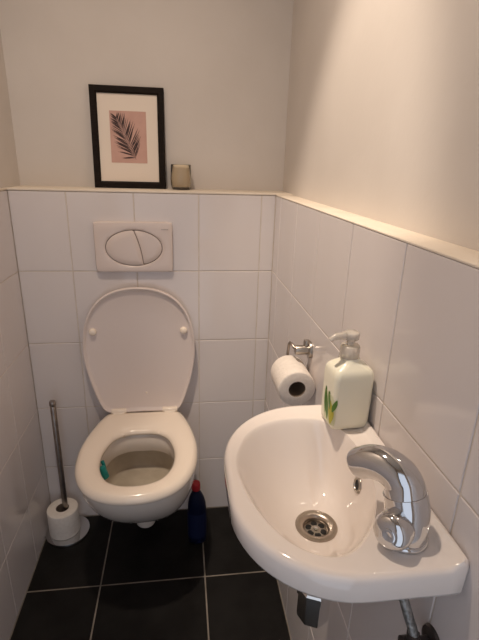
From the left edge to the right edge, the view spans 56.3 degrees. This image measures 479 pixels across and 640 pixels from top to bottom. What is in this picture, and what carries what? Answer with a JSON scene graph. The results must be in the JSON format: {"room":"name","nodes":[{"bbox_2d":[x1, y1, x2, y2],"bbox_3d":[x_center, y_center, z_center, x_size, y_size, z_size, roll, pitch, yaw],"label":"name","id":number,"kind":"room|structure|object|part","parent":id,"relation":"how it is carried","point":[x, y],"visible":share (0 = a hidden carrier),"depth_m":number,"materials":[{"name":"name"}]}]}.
{"room":"bathroom","nodes":[
{"label":"bathroom","id":0,"kind":"room"},
{"bbox_2d":[0,31,50,639],"bbox_3d":[-0.646,-0.149,0.556,0.120,2.500,2.100,-1,19,-7],"label":"wall","id":1,"kind":"structure","parent":0,"point":[24,490],"depth_m":1.36,"materials":[{"name":"white tile"}]},
{"bbox_2d":[0,0,293,515],"bbox_3d":[-0.255,-0.463,1.486,1.100,2.500,0.250,-1,19,-7],"label":"wall","id":2,"kind":"structure","parent":0,"point":[222,67],"depth_m":1.44,"materials":[{"name":"white tile"}]},
{"bbox_2d":[93,221,172,271],"bbox_3d":[-0.333,-0.230,1.416,0.242,0.158,0.017,-1,19,-7],"label":"flush plate","id":3,"kind":"object","parent":2,"relation":"attached to","point":[120,246],"visible":1,"depth_m":1.41,"materials":[{"name":"beige plastic"}]},
{"bbox_2d":[75,287,197,527],"bbox_3d":[-0.316,0.368,1.387,0.369,0.858,0.472,-1,19,-7],"label":"toilet","id":4,"kind":"object","parent":2,"relation":"attached to","point":[139,343],"visible":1,"depth_m":1.49,"materials":[{"name":"beige ceramic"}]},
{"bbox_2d":[100,460,108,479],"bbox_3d":[-0.412,0.457,1.362,0.031,0.046,0.040,-1,19,-7],"label":"block","id":5,"kind":"object","parent":4,"relation":"in","point":[103,470],"visible":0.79,"depth_m":1.35,"materials":[{"name":"teal plastic"}]},
{"bbox_3d":[-0.313,0.405,1.391,0.363,0.029,0.452,-1,19,-7],"label":"seat","id":6,"kind":"part","parent":4,"relation":"part of","materials":[{"name":"beige plastic"}]},
{"bbox_3d":[-0.321,0.593,1.473,0.353,0.376,0.459,-1,19,-7],"label":"bowl","id":7,"kind":"part","parent":4,"relation":"part of","materials":[{"name":"beige ceramic"}]},
{"bbox_3d":[-0.337,0.107,1.517,0.369,0.452,0.028,-1,19,-7],"label":"lid","id":8,"kind":"part","parent":4,"relation":"part of","materials":[{"name":"beige plastic"}]},
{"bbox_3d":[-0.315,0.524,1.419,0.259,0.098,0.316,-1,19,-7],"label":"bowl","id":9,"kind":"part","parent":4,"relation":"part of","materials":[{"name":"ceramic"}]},
{"bbox_2d":[7,185,292,195],"bbox_3d":[-0.268,-0.418,1.447,0.864,0.006,0.151,-1,19,-7],"label":"trim","id":10,"kind":"structure","parent":2,"relation":"attached to","point":[24,187],"depth_m":1.40,"materials":[{"name":"paint"}]},
{"bbox_2d":[88,84,165,188],"bbox_3d":[-0.356,-0.582,1.440,0.228,0.306,0.043,-1,20,-8],"label":"picture frame","id":11,"kind":"object","parent":10,"relation":"on","point":[128,128],"visible":1,"depth_m":1.43,"materials":[{"name":"black wood"}]},
{"bbox_2d":[109,110,146,162],"bbox_3d":[-0.355,-0.585,1.435,0.114,0.155,0.011,-1,20,-8],"label":"print","id":12,"kind":"object","parent":11,"relation":"attached to","point":[127,128],"depth_m":1.43,"materials":[{"name":"pink paper"}]},
{"bbox_2d":[171,164,191,189],"bbox_3d":[-0.192,-0.470,1.471,0.068,0.078,0.068,-1,19,-7],"label":"glass","id":13,"kind":"object","parent":10,"relation":"on","point":[181,178],"visible":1,"depth_m":1.45,"materials":[{"name":"beige glass"}]},
{"bbox_2d":[9,506,291,639],"bbox_3d":[-0.170,1.086,1.004,1.100,0.100,2.200,-1,19,-7],"label":"floor","id":14,"kind":"structure","parent":0,"point":[123,581],"depth_m":1.45,"materials":[{"name":"tile"}]},
{"bbox_2d":[46,400,89,548],"bbox_3d":[-0.627,0.528,1.571,0.153,0.553,0.153,-1,19,-7],"label":"stand","id":15,"kind":"object","parent":14,"relation":"on","point":[84,530],"visible":0.71,"depth_m":1.59,"materials":[{"name":"silver metal"}]},
{"bbox_2d":[47,498,79,539],"bbox_3d":[-0.642,0.726,1.637,0.107,0.100,0.107,-1,19,-7],"label":"toilet roll","id":16,"kind":"object","parent":15,"relation":"on","point":[62,525],"visible":0.96,"depth_m":1.60,"materials":[{"name":"white paper"}]},
{"bbox_2d":[187,480,206,543],"bbox_3d":[-0.152,0.686,1.603,0.068,0.258,0.049,-1,19,-7],"label":"bottle","id":17,"kind":"object","parent":14,"relation":"on","point":[197,516],"visible":1,"depth_m":1.58,"materials":[{"name":"blue plastic"}]},
{"bbox_2d":[265,0,478,639],"bbox_3d":[0.293,-0.163,0.676,0.154,2.500,2.100,-1,19,-7],"label":"wall","id":18,"kind":"structure","parent":0,"point":[382,125],"depth_m":0.70,"materials":[{"name":"white tile"}]},
{"bbox_2d":[271,355,314,405],"bbox_3d":[0.125,0.141,1.063,0.086,0.086,0.098,-1,19,-7],"label":"toilet roll","id":19,"kind":"object","parent":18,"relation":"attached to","point":[287,370],"visible":1,"depth_m":1.02,"materials":[{"name":"white paper"}]},
{"bbox_2d":[286,339,312,382],"bbox_3d":[0.146,0.089,1.060,0.049,0.082,0.098,-1,19,-7],"label":"toilet roll holder","id":20,"kind":"object","parent":18,"relation":"attached to","point":[306,348],"visible":0.76,"depth_m":1.05,"materials":[{"name":"metal"}]},
{"bbox_3d":[0.147,0.071,1.064,0.031,0.023,0.023,-1,19,-7],"label":"post","id":21,"kind":"part","parent":20,"relation":"part of","materials":[{"name":"metal"}]},
{"bbox_3d":[0.159,0.054,1.061,0.015,0.016,0.016,-1,19,-7],"label":"knob","id":22,"kind":"part","parent":20,"relation":"part of","materials":[{"name":"metal"}]},
{"bbox_3d":[0.166,0.070,1.066,0.007,0.042,0.042,-1,19,-7],"label":"wall plate","id":23,"kind":"part","parent":20,"relation":"part of","materials":[{"name":"metal"}]},
{"bbox_2d":[224,405,468,602],"bbox_3d":[0.102,0.264,0.646,0.244,0.136,0.356,-1,19,-7],"label":"basin","id":24,"kind":"object","parent":18,"relation":"attached to","point":[297,508],"visible":0.89,"depth_m":0.63,"materials":[{"name":"white ceramic"}]},
{"bbox_2d":[297,590,331,627],"bbox_3d":[0.154,0.381,0.780,0.061,0.167,0.219,9,21,21],"label":"trap","id":25,"kind":"object","parent":24,"relation":"attached to","point":[313,611],"visible":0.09,"depth_m":0.71,"materials":[{"name":"silver metal"}]},
{"bbox_2d":[321,329,373,428],"bbox_3d":[0.172,0.093,0.720,0.075,0.159,0.059,-1,19,-7],"label":"soap dispenser","id":26,"kind":"object","parent":24,"relation":"on","point":[348,380],"visible":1,"depth_m":0.70,"materials":[{"name":"beige plastic"}]},
{"bbox_2d":[346,444,430,554],"bbox_3d":[0.175,0.198,0.523,0.071,0.093,0.113,-5,20,-18],"label":"tap","id":27,"kind":"object","parent":24,"relation":"on","point":[403,525],"visible":1,"depth_m":0.49,"materials":[{"name":"silver metal"}]},
{"bbox_3d":[0.174,0.177,0.524,0.050,0.055,0.102,-12,24,-34],"label":"spout","id":28,"kind":"part","parent":27,"relation":"part of","materials":[{"name":"silver metal"}]},
{"bbox_3d":[0.170,0.232,0.494,0.042,0.043,0.033,18,25,39],"label":"knob","id":29,"kind":"part","parent":27,"relation":"part of","materials":[{"name":"silver metal"}]},
{"bbox_2d":[276,195,478,268],"bbox_3d":[0.258,-0.090,0.564,0.055,0.003,1.849,-1,19,-7],"label":"trim","id":30,"kind":"structure","parent":18,"relation":"attached to","point":[462,254],"depth_m":0.66,"materials":[{"name":"paint"}]},
{"bbox_2d":[398,622,439,639],"bbox_3d":[0.226,0.405,0.544,0.048,0.044,0.058,-7,21,-24],"label":"valve","id":31,"kind":"object","parent":18,"relation":"attached to","point":[428,632],"visible":0.87,"depth_m":0.55,"materials":[{"name":"grey metal"}]},
{"bbox_2d":[399,599,419,639],"bbox_3d":[0.206,0.362,0.545,0.016,0.063,0.035,-16,26,-42],"label":"supply hose","id":32,"kind":"object","parent":31,"relation":"attached to","point":[412,633],"visible":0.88,"depth_m":0.54,"materials":[{"name":"metal"}]}
]}

